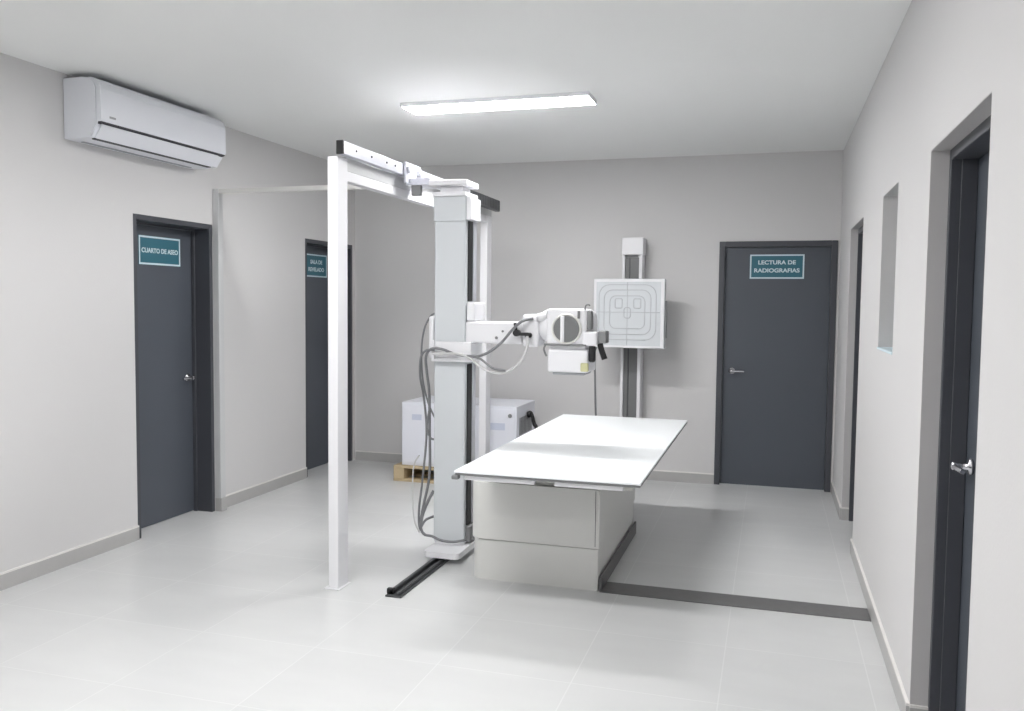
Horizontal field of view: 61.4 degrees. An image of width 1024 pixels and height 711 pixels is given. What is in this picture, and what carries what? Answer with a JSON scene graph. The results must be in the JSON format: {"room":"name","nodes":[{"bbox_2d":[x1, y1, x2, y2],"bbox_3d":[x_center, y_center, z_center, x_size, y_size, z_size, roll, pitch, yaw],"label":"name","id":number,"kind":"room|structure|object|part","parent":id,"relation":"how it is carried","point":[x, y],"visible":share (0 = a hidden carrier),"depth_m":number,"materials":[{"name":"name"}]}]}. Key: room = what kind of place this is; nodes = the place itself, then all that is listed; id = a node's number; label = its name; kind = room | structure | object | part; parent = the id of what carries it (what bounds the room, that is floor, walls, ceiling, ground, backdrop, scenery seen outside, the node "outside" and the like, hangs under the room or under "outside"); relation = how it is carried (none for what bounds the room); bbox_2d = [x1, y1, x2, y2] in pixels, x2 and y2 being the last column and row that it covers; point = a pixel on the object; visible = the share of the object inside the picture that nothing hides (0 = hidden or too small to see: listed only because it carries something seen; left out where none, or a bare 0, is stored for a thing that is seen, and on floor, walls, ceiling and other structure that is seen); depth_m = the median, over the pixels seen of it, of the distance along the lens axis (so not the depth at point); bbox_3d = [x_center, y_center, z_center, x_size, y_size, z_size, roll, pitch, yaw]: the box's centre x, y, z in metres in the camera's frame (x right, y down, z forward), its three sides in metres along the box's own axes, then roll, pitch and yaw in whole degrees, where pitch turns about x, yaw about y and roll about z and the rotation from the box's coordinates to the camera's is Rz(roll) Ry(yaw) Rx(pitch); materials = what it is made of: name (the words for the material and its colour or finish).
{"room":"radiology room","nodes":[
{"label":"radiology room","id":0,"kind":"room"},
{"bbox_2d":[0,53,354,572],"bbox_3d":[-2.994,-0.151,4.283,0.250,2.892,9.077,2,4,17],"label":"wall","id":1,"kind":"structure","parent":0,"point":[68,446],"depth_m":5.34,"materials":[{"name":"paint"}]},
{"bbox_2d":[63,76,225,168],"bbox_3d":[-2.310,-1.464,5.537,0.267,0.356,1.188,2,4,17],"label":"air conditioner","id":2,"kind":"object","parent":1,"relation":"attached to","point":[97,112],"visible":1,"depth_m":5.28,"materials":[{"name":"white plastic"}]},
{"bbox_2d":[0,467,306,590],"bbox_3d":[-3.021,1.275,3.873,0.012,0.095,8.122,2,4,17],"label":"baseboard","id":3,"kind":"structure","parent":1,"relation":"attached to","point":[26,572],"depth_m":5.33,"materials":[{"name":"tile"}]},
{"bbox_2d":[133,213,214,537],"bbox_3d":[-2.465,0.122,6.072,0.249,2.142,0.828,2,4,17],"label":"door","id":4,"kind":"structure","parent":1,"relation":"in","point":[174,370],"depth_m":6.24,"materials":[{"name":"paint"}]},
{"bbox_2d":[138,235,179,266],"bbox_3d":[-2.474,-0.732,6.056,0.005,0.200,0.430,2,4,17],"label":"door sign","id":5,"kind":"object","parent":4,"relation":"attached to","point":[152,250],"visible":1,"depth_m":6.04,"materials":[{"name":"teal plastic"}]},
{"bbox_3d":[-2.384,0.166,6.328,0.070,0.062,0.138,2,4,17],"label":"handle","id":6,"kind":"part","parent":4,"relation":"part of","materials":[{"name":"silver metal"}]},
{"bbox_2d":[305,238,351,476],"bbox_3d":[-1.834,0.003,8.163,0.249,2.142,0.903,2,4,17],"label":"door","id":7,"kind":"structure","parent":1,"relation":"in","point":[316,288],"depth_m":8.24,"materials":[{"name":"paint"}]},
{"bbox_2d":[307,253,326,277],"bbox_3d":[-1.847,-0.846,8.131,0.005,0.215,0.400,2,4,17],"label":"door sign","id":8,"kind":"object","parent":7,"relation":"attached to","point":[316,264],"visible":0.98,"depth_m":8.14,"materials":[{"name":"teal plastic"}]},
{"bbox_2d":[0,460,899,710],"bbox_3d":[-0.708,1.403,3.760,5.012,0.100,9.427,2,4,17],"label":"floor","id":9,"kind":"structure","parent":0,"point":[230,609],"depth_m":4.29,"materials":[{"name":"tile"}]},
{"bbox_2d":[212,140,499,590],"bbox_3d":[-1.345,-0.023,6.185,1.820,2.442,2.700,2,4,17],"label":"frame","id":10,"kind":"object","parent":9,"relation":"on","point":[360,168],"visible":0.75,"depth_m":4.81,"materials":[{"name":"white metal"}]},
{"bbox_3d":[-2.190,-0.079,6.444,0.049,2.305,0.060,2,4,17],"label":"wall post","id":11,"kind":"part","parent":10,"relation":"part of","materials":[{"name":"grey metal"}]},
{"bbox_3d":[-0.963,0.108,4.741,0.095,2.362,0.145,2,4,17],"label":"post","id":12,"kind":"part","parent":10,"relation":"part of","materials":[{"name":"white metal"}]},
{"bbox_3d":[-0.530,-1.183,5.872,0.044,0.068,2.670,2,4,17],"label":"rail","id":13,"kind":"part","parent":10,"relation":"part of","materials":[{"name":"metal"}]},
{"bbox_3d":[-0.252,-1.200,6.630,0.047,0.090,0.940,2,4,17],"label":"cable chain","id":14,"kind":"part","parent":10,"relation":"part of","materials":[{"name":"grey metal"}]},
{"bbox_3d":[-0.226,-0.001,7.185,0.095,2.300,0.145,2,4,17],"label":"post","id":15,"kind":"part","parent":10,"relation":"part of","materials":[{"name":"white metal"}]},
{"bbox_2d":[394,462,433,483],"bbox_3d":[-0.409,1.042,7.805,1.155,0.140,0.641,2,4,17],"label":"wooden pallet","id":16,"kind":"object","parent":9,"relation":"on","point":[401,472],"visible":0.22,"depth_m":7.65,"materials":[{"name":"brown wood"}]},
{"bbox_2d":[402,395,537,466],"bbox_3d":[-0.329,0.769,7.764,1.188,0.718,0.601,2,4,17],"label":"cabinet","id":17,"kind":"object","parent":16,"relation":"on","point":[510,419],"visible":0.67,"depth_m":7.59,"materials":[{"name":"metal"}]},
{"bbox_3d":[-0.721,0.699,7.577,0.500,0.515,0.005,2,4,17],"label":"panel","id":18,"kind":"part","parent":17,"relation":"part of","materials":[{"name":"metal"}]},
{"bbox_3d":[-0.226,0.713,7.428,0.515,0.515,0.005,2,4,17],"label":"panel","id":19,"kind":"part","parent":17,"relation":"part of","materials":[{"name":"metal"}]},
{"bbox_2d":[385,558,449,597],"bbox_3d":[-0.295,1.216,5.766,0.095,0.040,2.380,2,4,17],"label":"rail","id":20,"kind":"object","parent":9,"relation":"on","point":[405,586],"visible":0.55,"depth_m":4.89,"materials":[{"name":"grey metal"}]},
{"bbox_2d":[404,162,608,559],"bbox_3d":[-0.044,0.020,5.271,1.294,2.412,0.470,2,4,17],"label":"machine","id":21,"kind":"object","parent":20,"relation":"on","point":[457,332],"visible":1,"depth_m":5.33,"materials":[{"name":"white metal"}]},
{"bbox_3d":[-0.591,-1.024,5.353,0.065,0.064,0.034,2,4,17],"label":"bracket plate","id":22,"kind":"part","parent":21,"relation":"part of","materials":[{"name":"grey metal"}]},
{"bbox_3d":[-0.362,-1.030,5.370,0.249,0.100,0.230,2,4,17],"label":"plate","id":23,"kind":"part","parent":21,"relation":"part of","materials":[{"name":"white metal"}]},
{"bbox_3d":[-0.089,-0.143,5.328,0.363,0.134,0.170,2,4,17],"label":"arm","id":24,"kind":"part","parent":21,"relation":"part of","materials":[{"name":"white metal"}]},
{"bbox_3d":[0.062,-0.151,5.156,0.110,0.091,0.049,2,4,17],"label":"lock knob","id":25,"kind":"part","parent":21,"relation":"part of","materials":[{"name":"black plastic"}]},
{"bbox_3d":[0.340,-0.035,5.165,0.261,0.079,0.246,2,4,17],"label":"swivel plate","id":26,"kind":"part","parent":21,"relation":"part of","materials":[{"name":"white metal"}]},
{"bbox_3d":[0.422,0.069,5.010,0.046,0.050,0.024,2,4,17],"label":"collimator knob","id":27,"kind":"part","parent":21,"relation":"part of","materials":[{"name":"yellow plastic"}]},
{"bbox_3d":[0.534,-0.108,5.035,0.048,0.072,0.095,2,4,17],"label":"control panel","id":28,"kind":"part","parent":21,"relation":"part of","materials":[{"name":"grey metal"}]},
{"bbox_2d":[451,414,687,590],"bbox_3d":[0.446,0.896,5.415,1.058,0.735,2.399,2,4,17],"label":"examination table","id":29,"kind":"object","parent":9,"relation":"on","point":[553,505],"visible":1,"depth_m":4.86,"materials":[{"name":"white laminate"}]},
{"bbox_3d":[0.151,0.630,4.276,0.812,0.024,0.035,2,4,17],"label":"rail","id":30,"kind":"part","parent":29,"relation":"part of","materials":[{"name":"white metal"}]},
{"bbox_3d":[0.672,1.227,5.372,0.012,0.085,1.276,2,4,17],"label":"kick plate","id":31,"kind":"part","parent":29,"relation":"part of","materials":[{"name":"grey metal"}]},
{"bbox_2d":[594,237,667,417],"bbox_3d":[1.056,0.050,7.588,0.632,2.175,0.419,2,4,17],"label":"stand","id":32,"kind":"object","parent":9,"relation":"on","point":[633,307],"visible":0.7,"depth_m":7.41,"materials":[{"name":"white metal"}]},
{"bbox_3d":[1.008,-0.361,7.405,0.612,0.594,0.079,2,4,17],"label":"detector plate","id":33,"kind":"part","parent":32,"relation":"part of","materials":[{"name":"white plastic"}]},
{"bbox_3d":[1.308,-0.304,7.319,0.014,0.320,0.060,2,4,17],"label":"handle","id":34,"kind":"part","parent":32,"relation":"part of","materials":[{"name":"grey metal"}]},
{"bbox_2d":[599,582,870,621],"bbox_3d":[1.173,1.316,4.635,1.392,0.005,0.185,2,4,17],"label":"duct","id":35,"kind":"object","parent":9,"relation":"on","point":[816,609],"visible":1,"depth_m":4.62,"materials":[{"name":"grey metal"}]},
{"bbox_2d":[0,0,911,166],"bbox_3d":[-0.677,-1.584,3.580,5.012,0.100,9.427,2,4,17],"label":"ceiling","id":36,"kind":"structure","parent":0,"point":[666,78],"depth_m":4.74,"materials":[{"name":"paint"}]},
{"bbox_2d":[400,91,596,114],"bbox_3d":[-0.094,-1.636,5.602,1.262,0.026,0.255,2,4,17],"label":"recessed light","id":37,"kind":"object","parent":36,"relation":"in","point":[570,98],"visible":1,"depth_m":5.55,"materials":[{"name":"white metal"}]},
{"bbox_2d":[355,150,843,491],"bbox_3d":[0.632,-0.341,8.056,5.012,2.892,0.250,2,4,17],"label":"wall","id":38,"kind":"structure","parent":0,"point":[559,227],"depth_m":7.88,"materials":[{"name":"paint"}]},
{"bbox_2d":[356,450,713,483],"bbox_3d":[0.112,1.049,8.156,3.510,0.095,0.012,2,4,17],"label":"baseboard","id":39,"kind":"structure","parent":38,"relation":"attached to","point":[659,475],"depth_m":7.78,"materials":[{"name":"tile"}]},
{"bbox_2d":[714,240,837,491],"bbox_3d":[2.282,0.085,7.496,0.972,2.142,0.155,2,4,17],"label":"door","id":40,"kind":"structure","parent":38,"relation":"in","point":[776,337],"depth_m":7.49,"materials":[{"name":"paint"}]},
{"bbox_3d":[1.964,0.138,7.551,0.138,0.062,0.070,2,4,17],"label":"handle","id":41,"kind":"part","parent":40,"relation":"part of","materials":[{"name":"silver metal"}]},
{"bbox_2d":[749,254,804,278],"bbox_3d":[2.285,-0.767,7.436,0.452,0.212,0.005,2,4,17],"label":"door sign","id":42,"kind":"object","parent":40,"relation":"attached to","point":[762,266],"visible":1,"depth_m":7.43,"materials":[{"name":"teal plastic"}]},
{"bbox_2d":[833,0,1023,710],"bbox_3d":[1.566,-0.022,2.914,0.250,2.892,9.077,2,4,17],"label":"wall","id":43,"kind":"structure","parent":0,"point":[944,57],"depth_m":3.22,"materials":[{"name":"paint"}]},
{"bbox_2d":[842,217,863,507],"bbox_3d":[2.359,0.176,5.920,0.050,2.152,0.910,2,4,17],"label":"trim","id":44,"kind":"structure","parent":43,"relation":"attached to","point":[854,231],"depth_m":6.35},
{"bbox_2d":[849,226,862,520],"bbox_3d":[2.473,0.179,5.886,0.190,2.152,0.910,2,4,17],"label":"door","id":45,"kind":"structure","parent":43,"relation":"in","point":[860,230],"depth_m":6.31,"materials":[{"name":"paint"}]},
{"bbox_2d":[831,481,927,710],"bbox_3d":[1.458,1.371,3.020,0.082,0.095,9.065,2,4,17],"label":"baseboard","id":46,"kind":"structure","parent":43,"relation":"attached to","point":[843,512],"depth_m":4.08,"materials":[{"name":"tile"}]},
{"bbox_2d":[877,347,892,354],"bbox_3d":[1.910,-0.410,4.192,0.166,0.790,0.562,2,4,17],"label":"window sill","id":47,"kind":"structure","parent":43,"relation":"in","point":[888,350],"depth_m":4.27,"materials":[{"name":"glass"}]},
{"bbox_2d":[910,91,991,705],"bbox_3d":[1.406,0.357,2.743,0.062,2.152,0.907,2,4,17],"label":"trim","id":48,"kind":"structure","parent":43,"relation":"attached to","point":[940,154],"depth_m":3.16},
{"bbox_2d":[928,115,990,710],"bbox_3d":[1.520,0.360,2.709,0.178,2.152,0.907,2,4,17],"label":"door","id":49,"kind":"structure","parent":43,"relation":"in","point":[969,159],"depth_m":3.10,"materials":[{"name":"paint"}]},
{"bbox_3d":[1.564,0.391,2.981,0.070,0.062,0.138,2,4,17],"label":"handle","id":50,"kind":"part","parent":49,"relation":"part of","materials":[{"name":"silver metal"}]}
]}

